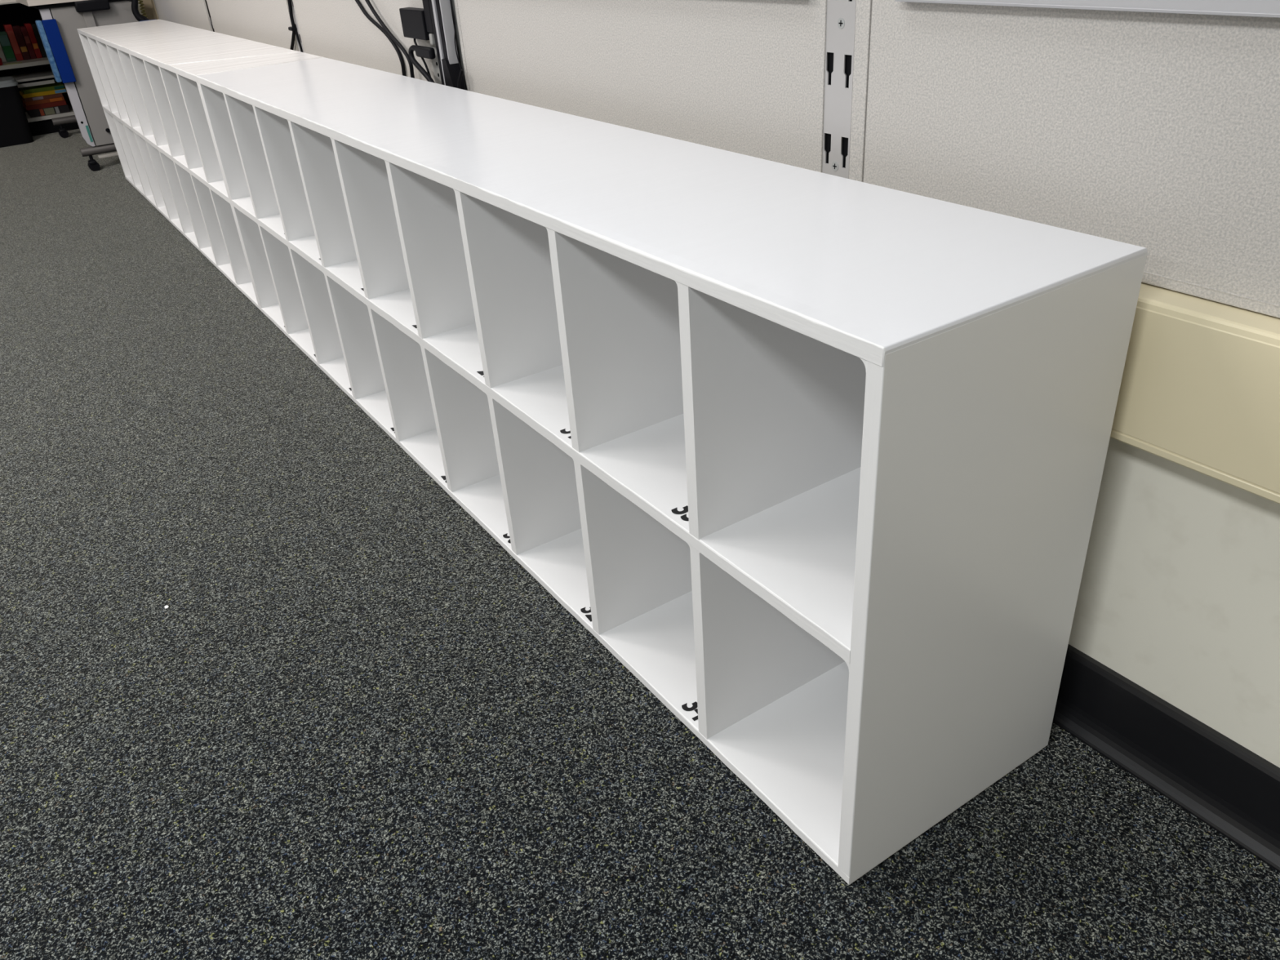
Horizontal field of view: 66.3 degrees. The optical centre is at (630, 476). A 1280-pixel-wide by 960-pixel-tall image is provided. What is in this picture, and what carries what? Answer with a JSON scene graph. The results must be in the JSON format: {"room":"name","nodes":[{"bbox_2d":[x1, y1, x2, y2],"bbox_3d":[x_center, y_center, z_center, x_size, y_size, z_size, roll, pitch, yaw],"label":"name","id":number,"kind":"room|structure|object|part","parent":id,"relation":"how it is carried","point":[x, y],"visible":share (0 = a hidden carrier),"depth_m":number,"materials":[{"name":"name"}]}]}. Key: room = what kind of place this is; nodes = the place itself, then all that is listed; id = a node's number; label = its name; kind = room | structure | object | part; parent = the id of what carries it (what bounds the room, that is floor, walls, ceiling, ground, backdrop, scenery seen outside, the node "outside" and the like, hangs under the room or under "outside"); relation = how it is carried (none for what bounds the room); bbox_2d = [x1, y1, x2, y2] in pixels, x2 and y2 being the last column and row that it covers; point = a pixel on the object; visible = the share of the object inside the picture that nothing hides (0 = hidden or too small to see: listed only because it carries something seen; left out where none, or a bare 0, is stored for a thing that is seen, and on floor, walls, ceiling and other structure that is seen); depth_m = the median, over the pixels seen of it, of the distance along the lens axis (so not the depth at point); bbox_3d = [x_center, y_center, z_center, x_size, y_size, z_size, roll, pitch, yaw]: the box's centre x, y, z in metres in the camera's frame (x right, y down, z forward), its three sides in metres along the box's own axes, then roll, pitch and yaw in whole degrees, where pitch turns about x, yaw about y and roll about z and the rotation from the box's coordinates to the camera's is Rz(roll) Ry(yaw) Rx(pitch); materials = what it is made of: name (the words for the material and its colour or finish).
{"room":"classroom","nodes":[
{"label":"classroom","id":0,"kind":"room"},
{"bbox_2d":[0,128,1279,959],"bbox_3d":[-2.868,0.479,1.626,5.636,0.050,10.550,-22,34,-26],"label":"floor","id":1,"kind":"structure","parent":0,"point":[353,725],"depth_m":1.41,"materials":[{"name":"carpet"}]},
{"bbox_2d":[0,76,33,147],"bbox_3d":[-3.778,-2.184,5.872,0.279,0.356,0.264,-22,34,-26],"label":"tub","id":2,"kind":"object","parent":1,"relation":"on","point":[15,130],"visible":1,"depth_m":5.82,"materials":[{"name":"black plastic"}]},
{"bbox_3d":[-3.790,-2.323,5.790,0.279,0.032,0.264,-22,34,-26],"label":"lid","id":3,"kind":"part","parent":2,"relation":"part of","materials":[{"name":"grey plastic"}]},
{"bbox_2d":[0,1,89,136],"bbox_3d":[-4.065,-2.612,5.849,1.390,1.156,0.345,-22,34,-26],"label":"bookcase","id":4,"kind":"object","parent":1,"relation":"on","point":[33,72],"visible":0.16,"depth_m":6.13,"materials":[{"name":"black metal"}]},
{"bbox_2d":[0,44,6,62],"bbox_3d":[-3.916,-2.665,6.051,0.036,0.190,0.120,-22,34,-26],"label":"book","id":5,"kind":"object","parent":4,"relation":"on","point":[2,54],"visible":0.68,"depth_m":6.04,"materials":[{"name":"grey paper"}]},
{"bbox_2d":[0,31,16,62],"bbox_3d":[-3.877,-2.669,6.077,0.052,0.165,0.121,-22,34,-26],"label":"book","id":6,"kind":"object","parent":4,"relation":"on","point":[5,43],"visible":0.96,"depth_m":6.03,"materials":[{"name":"green paper"}]},
{"bbox_2d":[0,35,10,46],"bbox_3d":[-3.849,-2.680,6.018,0.046,0.060,0.011,-22,34,-26],"label":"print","id":7,"kind":"object","parent":6,"relation":"on","point":[4,40],"depth_m":6.02,"materials":[{"name":"teal paper"}]},
{"bbox_2d":[2,45,14,58],"bbox_3d":[-3.844,-2.624,6.050,0.046,0.070,0.011,-22,34,-26],"label":"print","id":8,"kind":"object","parent":6,"relation":"attached to","point":[8,52],"depth_m":6.05,"materials":[{"name":"green paper"}]},
{"bbox_3d":[-4.085,-2.762,5.775,1.350,0.020,0.295,-22,34,-26],"label":"shelf","id":9,"kind":"part","parent":4,"relation":"part of","materials":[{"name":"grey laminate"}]},
{"bbox_2d":[4,62,22,65],"bbox_3d":[-3.763,-2.516,5.962,0.100,0.002,0.095,-22,34,-26],"label":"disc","id":10,"kind":"object","parent":4,"relation":"on","point":[14,63],"visible":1,"depth_m":5.95,"materials":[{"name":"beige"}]},
{"bbox_2d":[3,23,23,61],"bbox_3d":[-3.839,-2.701,6.089,0.038,0.202,0.121,-22,34,-26],"label":"book","id":11,"kind":"object","parent":4,"relation":"on","point":[8,28],"visible":0.93,"depth_m":6.04,"materials":[{"name":"red paper"}]},
{"bbox_2d":[7,30,20,53],"bbox_3d":[-3.809,-2.683,6.046,0.032,0.130,0.011,-22,34,-26],"label":"print","id":12,"kind":"object","parent":11,"relation":"attached to","point":[11,34],"depth_m":6.04,"materials":[{"name":"red paper"}]},
{"bbox_2d":[12,25,31,59],"bbox_3d":[-3.805,-2.709,6.109,0.038,0.190,0.121,-22,34,-26],"label":"book","id":13,"kind":"object","parent":4,"relation":"on","point":[17,32],"visible":0.89,"depth_m":6.07,"materials":[{"name":"red paper"}]},
{"bbox_2d":[20,46,27,52],"bbox_3d":[-3.772,-2.657,6.087,0.032,0.030,0.011,-22,34,-26],"label":"print","id":14,"kind":"object","parent":13,"relation":"attached to","point":[23,49],"depth_m":6.08,"materials":[{"name":"brown"}]},
{"bbox_3d":[-4.050,-2.461,5.933,1.350,0.023,0.335,-22,34,-26],"label":"shelf","id":15,"kind":"part","parent":4,"relation":"part of","materials":[{"name":"grey metal"}]},
{"bbox_3d":[-4.047,-2.391,5.980,1.350,0.014,0.323,-22,34,-26],"label":"shelf","id":16,"kind":"part","parent":4,"relation":"part of","materials":[{"name":"grey metal"}]},
{"bbox_2d":[19,26,36,58],"bbox_3d":[-3.775,-2.717,6.128,0.030,0.182,0.121,-22,34,-26],"label":"book","id":17,"kind":"object","parent":4,"relation":"on","point":[23,28],"visible":0.89,"depth_m":6.08,"materials":[{"name":"red paper"}]},
{"bbox_2d":[24,35,30,43],"bbox_3d":[-3.746,-2.712,6.077,0.024,0.040,0.011,-22,34,-26],"label":"print","id":18,"kind":"object","parent":17,"relation":"attached to","point":[27,40],"depth_m":6.07,"materials":[{"name":"red paper"}]},
{"bbox_2d":[23,22,42,57],"bbox_3d":[-3.748,-2.734,6.139,0.032,0.196,0.121,-22,34,-26],"label":"book","id":19,"kind":"object","parent":4,"relation":"on","point":[28,27],"visible":0.94,"depth_m":6.09,"materials":[{"name":"red paper"}]},
{"bbox_2d":[32,43,38,48],"bbox_3d":[-3.716,-2.688,6.112,0.026,0.030,0.011,-22,34,-26],"label":"print","id":20,"kind":"object","parent":19,"relation":"attached to","point":[35,46],"depth_m":6.11,"materials":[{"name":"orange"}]},
{"bbox_3d":[-4.157,-2.678,5.973,1.350,1.156,0.010,-22,34,-26],"label":"panel","id":21,"kind":"part","parent":4,"relation":"part of","materials":[{"name":"black"}]},
{"bbox_2d":[31,22,47,57],"bbox_3d":[-3.721,-2.743,6.155,0.030,0.190,0.120,-22,34,-26],"label":"book","id":22,"kind":"object","parent":4,"relation":"on","point":[34,27],"visible":0.6,"depth_m":6.11,"materials":[{"name":"black paper"}]},
{"bbox_2d":[26,104,70,117],"bbox_3d":[-3.700,-2.331,6.211,0.225,0.043,0.221,-22,34,-26],"label":"game box","id":23,"kind":"object","parent":4,"relation":"on","point":[62,108],"visible":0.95,"depth_m":6.13,"materials":[{"name":"black cardboard"}]},
{"bbox_2d":[22,100,66,110],"bbox_3d":[-3.708,-2.360,6.191,0.227,0.027,0.220,-22,34,-26],"label":"game box","id":24,"kind":"object","parent":23,"relation":"on","point":[62,102],"visible":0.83,"depth_m":6.11,"materials":[{"name":"red cardboard"}]},
{"bbox_2d":[22,96,64,106],"bbox_3d":[-3.708,-2.381,6.178,0.220,0.023,0.221,-22,34,-26],"label":"game box","id":25,"kind":"object","parent":24,"relation":"on","point":[57,99],"visible":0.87,"depth_m":6.10,"materials":[{"name":"brown cardboard"}]},
{"bbox_2d":[21,93,62,102],"bbox_3d":[-3.709,-2.400,6.168,0.214,0.021,0.221,-22,34,-26],"label":"game box","id":26,"kind":"object","parent":25,"relation":"on","point":[60,95],"visible":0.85,"depth_m":6.09,"materials":[{"name":"brown"}]},
{"bbox_2d":[32,96,43,100],"bbox_3d":[-3.679,-2.349,6.076,0.060,0.016,0.013,-22,34,-26],"label":"print","id":27,"kind":"object","parent":26,"relation":"on","point":[37,98],"depth_m":6.07,"materials":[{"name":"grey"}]},
{"bbox_2d":[19,88,66,97],"bbox_3d":[-3.700,-2.423,6.162,0.243,0.022,0.221,-22,34,-26],"label":"game box","id":28,"kind":"object","parent":26,"relation":"on","point":[60,91],"visible":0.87,"depth_m":6.08,"materials":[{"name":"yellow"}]},
{"bbox_2d":[20,81,64,93],"bbox_3d":[-3.699,-2.444,6.153,0.229,0.022,0.221,-22,34,-26],"label":"game box","id":29,"kind":"object","parent":28,"relation":"on","point":[56,86],"visible":0.91,"depth_m":6.09,"materials":[{"name":"green cardboard"}]},
{"bbox_2d":[48,97,62,102],"bbox_3d":[-3.599,-2.361,6.130,0.070,0.018,0.013,-22,34,-26],"label":"print","id":30,"kind":"object","parent":25,"relation":"on","point":[58,99],"depth_m":6.12,"materials":[{"name":"orange paper"}]},
{"bbox_2d":[43,107,55,115],"bbox_3d":[-3.643,-2.290,6.135,0.055,0.038,0.013,-22,34,-26],"label":"print","id":31,"kind":"object","parent":23,"relation":"attached to","point":[46,111],"depth_m":6.13,"materials":[{"name":"yellow paper"}]},
{"bbox_2d":[54,106,59,113],"bbox_3d":[-3.606,-2.305,6.154,0.020,0.038,0.013,-22,34,-26],"label":"print","id":32,"kind":"object","parent":23,"relation":"attached to","point":[56,108],"depth_m":6.15,"materials":[{"name":"grey paper"}]},
{"bbox_3d":[-4.028,-2.195,6.090,1.350,0.022,0.335,-22,34,-26],"label":"shelf","id":33,"kind":"part","parent":4,"relation":"part of","materials":[{"name":"white metal"}]},
{"bbox_2d":[0,0,138,171],"bbox_3d":[-3.341,-2.109,5.241,1.280,0.807,1.412,-22,34,-26],"label":"desk","id":34,"kind":"object","parent":1,"relation":"on","point":[69,15],"visible":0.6,"depth_m":4.86,"materials":[{"name":"grey metal"}]},
{"bbox_2d":[35,18,75,83],"bbox_3d":[-2.804,-2.074,4.775,0.084,0.282,0.075,-22,34,-26],"label":"organizer","id":35,"kind":"object","parent":34,"relation":"hanging from","point":[48,29],"visible":1,"depth_m":4.75,"materials":[{"name":"blue plastic"}]},
{"bbox_2d":[58,124,66,133],"bbox_3d":[-3.475,-2.128,5.979,0.038,0.051,0.054,-22,34,-26],"label":"caster","id":36,"kind":"object","parent":34,"relation":"attached to","point":[61,130],"depth_m":5.97,"materials":[{"name":"black plastic"}]},
{"bbox_3d":[-2.997,-2.543,5.209,0.410,0.018,1.259,-22,34,-26],"label":"under frame","id":37,"kind":"part","parent":34,"relation":"part of","materials":[{"name":"black"}]},
{"bbox_2d":[88,155,97,164],"bbox_3d":[-2.778,-1.634,5.043,0.038,0.051,0.054,-22,34,-26],"label":"caster","id":38,"kind":"object","parent":34,"relation":"attached to","point":[91,162],"depth_m":5.03,"materials":[{"name":"black plastic"}]},
{"bbox_3d":[-2.608,-2.034,4.944,0.375,0.640,0.018,-22,34,-26],"label":"panel","id":39,"kind":"part","parent":34,"relation":"part of","materials":[{"name":"grey"}]},
{"bbox_2d":[97,151,118,158],"bbox_3d":[-2.836,-1.778,5.394,0.180,0.012,0.040,-22,34,-26],"label":"strip","id":40,"kind":"object","parent":34,"relation":"attached to","point":[115,153],"visible":0.56,"depth_m":5.36,"materials":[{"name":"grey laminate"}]},
{"bbox_2d":[126,0,149,21],"bbox_3d":[-2.453,-2.280,4.829,0.144,0.383,0.056,-22,34,-26],"label":"cable bundle","id":41,"kind":"object","parent":34,"relation":"hanging from","point":[138,16],"visible":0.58,"depth_m":4.83,"materials":[{"name":"black plastic"}]},
{"bbox_3d":[-2.425,-2.291,4.844,0.070,0.383,0.056,-22,34,-26],"label":"cord","id":42,"kind":"part","parent":41,"relation":"part of","materials":[{"name":"black plastic"}]},
{"bbox_2d":[76,19,324,310],"bbox_3d":[-1.680,-1.332,3.814,0.362,0.683,2.440,-22,34,-26],"label":"cubby shelf","id":43,"kind":"object","parent":1,"relation":"on","point":[144,73],"visible":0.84,"depth_m":3.47,"materials":[{"name":"white paint"}]},
{"bbox_3d":[-2.345,-1.805,4.708,0.361,0.672,0.019,-22,34,-26],"label":"panel","id":44,"kind":"part","parent":43,"relation":"part of","materials":[{"name":"white paint"}]},
{"bbox_3d":[-1.684,-1.329,3.812,0.350,0.019,2.405,-22,34,-26],"label":"shelf","id":45,"kind":"part","parent":43,"relation":"part of","materials":[{"name":"white paint"}]},
{"bbox_3d":[-1.662,-1.048,3.978,0.350,0.015,2.440,-22,34,-26],"label":"panel","id":46,"kind":"part","parent":43,"relation":"part of","materials":[{"name":"white paint"}]},
{"bbox_3d":[-1.702,-1.617,3.646,0.361,0.018,2.440,-22,34,-26],"label":"panel","id":47,"kind":"part","parent":43,"relation":"part of","materials":[{"name":"white paint"}]},
{"bbox_3d":[-1.016,-0.863,2.925,0.361,0.672,0.030,-22,34,-26],"label":"panel","id":48,"kind":"part","parent":43,"relation":"part of","materials":[{"name":"white paint"}]},
{"bbox_2d":[195,57,1147,884],"bbox_3d":[-0.314,-0.364,1.982,0.362,0.683,2.523,-22,34,-26],"label":"cubby shelf","id":49,"kind":"object","parent":1,"relation":"on","point":[817,459],"visible":1,"depth_m":1.23,"materials":[{"name":"white paint"}]},
{"bbox_3d":[-1.002,-0.853,2.906,0.361,0.672,0.019,-22,34,-26],"label":"panel","id":50,"kind":"part","parent":49,"relation":"part of","materials":[{"name":"white paint"}]},
{"bbox_3d":[-0.319,-0.361,1.980,0.350,0.019,2.486,-22,34,-26],"label":"shelf","id":51,"kind":"part","parent":49,"relation":"part of","materials":[{"name":"white paint"}]},
{"bbox_3d":[-0.296,-0.080,2.146,0.350,0.015,2.522,-22,34,-26],"label":"panel","id":52,"kind":"part","parent":49,"relation":"part of","materials":[{"name":"white paint"}]},
{"bbox_3d":[-0.337,-0.649,1.814,0.361,0.019,2.522,-22,34,-26],"label":"panel","id":53,"kind":"part","parent":49,"relation":"part of","materials":[{"name":"white paint"}]},
{"bbox_3d":[0.372,0.122,1.062,0.361,0.670,0.031,-22,34,-26],"label":"panel","id":54,"kind":"part","parent":49,"relation":"part of","materials":[{"name":"white paint"}]},
{"bbox_2d":[137,0,1279,767],"bbox_3d":[-0.576,-1.639,2.215,0.100,2.776,10.750,-22,34,-26],"label":"wall","id":55,"kind":"structure","parent":0,"point":[1179,596],"depth_m":1.14,"materials":[{"name":"beige paint"}]},
{"bbox_2d":[137,0,147,17],"bbox_3d":[-2.439,-2.356,4.877,0.025,0.305,0.025,-22,34,-26],"label":"coiled cord","id":56,"kind":"object","parent":55,"relation":"attached to","point":[142,9],"visible":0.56,"depth_m":4.88,"materials":[{"name":"yellow plastic"}]},
{"bbox_2d":[141,0,158,19],"bbox_3d":[-2.544,-2.943,4.796,0.012,1.332,0.355,-22,34,-26],"label":"panel","id":57,"kind":"object","parent":55,"relation":"attached to","point":[149,6],"visible":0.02,"depth_m":5.06,"materials":[{"name":"beige"}]},
{"bbox_2d":[153,0,213,31],"bbox_3d":[-2.127,-2.648,4.240,0.008,1.336,1.145,-22,34,-26],"label":"wall panel","id":58,"kind":"object","parent":55,"relation":"attached to","point":[193,13],"visible":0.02,"depth_m":4.43,"materials":[{"name":"plastic"}]},
{"bbox_2d":[204,0,214,31],"bbox_3d":[-1.795,-2.408,3.801,0.006,1.350,0.048,-22,34,-26],"label":"wall rail","id":59,"kind":"object","parent":55,"relation":"attached to","point":[209,16],"visible":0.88,"depth_m":4.09,"materials":[{"name":"silver metal"}]},
{"bbox_2d":[206,0,298,51],"bbox_3d":[-1.462,-2.176,3.348,0.008,1.336,1.158,-22,34,-26],"label":"wall panel","id":60,"kind":"object","parent":55,"relation":"attached to","point":[264,21],"visible":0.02,"depth_m":3.53,"materials":[{"name":"plastic"}]},
{"bbox_2d":[287,0,302,52],"bbox_3d":[-1.117,-1.537,3.150,0.020,0.383,0.114,-24,36,-30],"label":"cable","id":61,"kind":"object","parent":60,"relation":"attached to","point":[293,28],"visible":0.81,"depth_m":3.17,"materials":[{"name":"black plastic"}]},
{"bbox_3d":[-1.117,-1.539,3.151,0.012,0.380,0.111,-24,35,-29],"label":"cord","id":62,"kind":"part","parent":61,"relation":"part of","materials":[{"name":"black plastic"}]},
{"bbox_3d":[-1.079,-1.408,3.188,0.010,0.118,0.027,-22,34,-26],"label":"cord","id":63,"kind":"part","parent":61,"relation":"part of","materials":[{"name":"black plastic"}]},
{"bbox_2d":[291,0,304,53],"bbox_3d":[-1.120,-1.929,2.895,0.006,1.350,0.060,-22,34,-26],"label":"wall rail","id":64,"kind":"object","parent":55,"relation":"attached to","point":[292,4],"visible":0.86,"depth_m":3.16,"materials":[{"name":"silver metal"}]},
{"bbox_2d":[293,0,441,84],"bbox_3d":[-0.788,-1.695,2.438,0.015,1.336,1.157,-22,34,-26],"label":"wall panel","id":65,"kind":"object","parent":55,"relation":"attached to","point":[334,29],"depth_m":2.72,"materials":[{"name":"plastic"}]},
{"bbox_2d":[355,0,406,75],"bbox_3d":[-0.738,-1.264,2.649,0.010,0.365,0.528,-22,34,-26],"label":"power cable","id":66,"kind":"object","parent":65,"relation":"attached to","point":[366,15],"visible":0.79,"depth_m":2.53,"materials":[{"name":"black plastic"}]},
{"bbox_2d":[364,0,414,78],"bbox_3d":[-0.685,-1.217,2.561,0.010,0.365,0.473,-22,34,-26],"label":"power cable","id":67,"kind":"object","parent":65,"relation":"attached to","point":[394,39],"visible":0.75,"depth_m":2.48,"materials":[{"name":"black plastic"}]},
{"bbox_3d":[-0.454,-0.963,2.346,0.007,0.122,0.082,-22,34,-26],"label":"slotted bracket","id":68,"kind":"part","parent":65,"relation":"part of","materials":[{"name":"silver metal"}]},
{"bbox_2d":[422,0,466,90],"bbox_3d":[-0.461,-1.347,2.048,0.031,1.086,0.124,-22,34,-26],"label":"mounting rail","id":69,"kind":"object","parent":65,"relation":"attached to","point":[437,13],"visible":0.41,"depth_m":2.24,"materials":[{"name":"grey metal"}]},
{"bbox_2d":[399,7,433,76],"bbox_3d":[-0.504,-1.022,2.370,0.030,0.202,0.138,-22,34,-26],"label":"power adapter","id":70,"kind":"object","parent":69,"relation":"attached to","point":[412,19],"visible":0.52,"depth_m":2.32,"materials":[{"name":"black plastic"}]},
{"bbox_2d":[408,44,435,83],"bbox_3d":[-0.493,-0.965,2.346,0.020,0.123,0.158,-22,34,-26],"label":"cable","id":71,"kind":"object","parent":70,"relation":"attached to","point":[427,52],"visible":0.79,"depth_m":2.32,"materials":[{"name":"black plastic"}]},
{"bbox_3d":[-0.502,-0.987,2.372,0.011,0.141,0.074,-20,34,-24],"label":"cord","id":72,"kind":"part","parent":70,"relation":"part of","materials":[{"name":"black plastic"}]},
{"bbox_3d":[-0.464,-1.352,2.058,0.025,1.086,0.025,-22,34,-26],"label":"rail","id":73,"kind":"part","parent":69,"relation":"part of","materials":[{"name":"black plastic"}]},
{"bbox_3d":[-0.445,-1.338,2.031,0.025,1.086,0.020,-22,34,-26],"label":"rail","id":74,"kind":"part","parent":69,"relation":"part of","materials":[{"name":"silver metal"}]},
{"bbox_2d":[449,0,466,89],"bbox_3d":[-0.393,-0.983,2.207,0.006,0.282,0.029,-15,32,-17],"label":"cable","id":75,"kind":"object","parent":69,"relation":"attached to","point":[450,0],"visible":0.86,"depth_m":2.22,"materials":[{"name":"black plastic"}]},
{"bbox_2d":[457,69,463,88],"bbox_3d":[-0.387,-0.888,2.240,0.023,0.083,0.010,4,32,15],"label":"cable","id":76,"kind":"object","parent":69,"relation":"attached to","point":[461,71],"visible":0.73,"depth_m":2.23,"materials":[{"name":"black plastic"}]},
{"bbox_2d":[449,0,466,88],"bbox_3d":[-0.444,-1.450,1.988,0.006,1.350,0.085,-22,34,-26],"label":"wall rail","id":77,"kind":"object","parent":55,"relation":"attached to","point":[457,37],"visible":0.02,"depth_m":2.23,"materials":[{"name":"grey metal"}]},
{"bbox_2d":[453,0,826,172],"bbox_3d":[-0.096,-1.207,1.514,0.008,1.336,1.183,-22,34,-26],"label":"wall panel","id":78,"kind":"object","parent":55,"relation":"attached to","point":[743,77],"visible":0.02,"depth_m":1.61,"materials":[{"name":"fabric"}]},
{"bbox_2d":[822,0,856,178],"bbox_3d":[0.245,-0.961,1.063,0.007,1.350,0.056,-22,34,-26],"label":"wall rail","id":79,"kind":"object","parent":55,"relation":"attached to","point":[841,14],"visible":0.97,"depth_m":1.32,"materials":[{"name":"silver metal"}]},
{"bbox_2d":[848,0,1279,318],"bbox_3d":[1.269,-0.240,-0.317,0.008,1.336,3.670,-22,34,-26],"label":"wall panel","id":80,"kind":"object","parent":55,"relation":"attached to","point":[1157,132],"visible":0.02,"depth_m":1.03,"materials":[{"name":"plastic"}]},
{"bbox_2d":[894,0,1279,17],"bbox_3d":[0.741,-0.691,0.311,0.014,1.022,1.650,-22,34,-26],"label":"whiteboard","id":81,"kind":"object","parent":80,"relation":"attached to","point":[1257,8],"visible":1,"depth_m":0.93,"materials":[{"name":"grey"}]},
{"bbox_3d":[0.776,-0.269,0.560,0.012,0.040,1.650,-22,34,-26],"label":"rail","id":82,"kind":"part","parent":81,"relation":"part of","materials":[{"name":"grey"}]},
{"bbox_2d":[1052,644,1279,872],"bbox_3d":[-0.541,-0.516,2.834,0.029,0.113,10.550,-22,34,-26],"label":"baseboard","id":83,"kind":"structure","parent":55,"relation":"attached to","point":[1224,784],"depth_m":1.21,"materials":[{"name":"black rubber"}]},
{"bbox_2d":[1110,282,1279,504],"bbox_3d":[-0.582,-0.925,2.588,0.047,0.165,10.510,-22,34,-26],"label":"wall guard rail","id":84,"kind":"object","parent":55,"relation":"attached to","point":[1199,391],"visible":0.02,"depth_m":0.99,"materials":[{"name":"beige plastic"}]}
]}

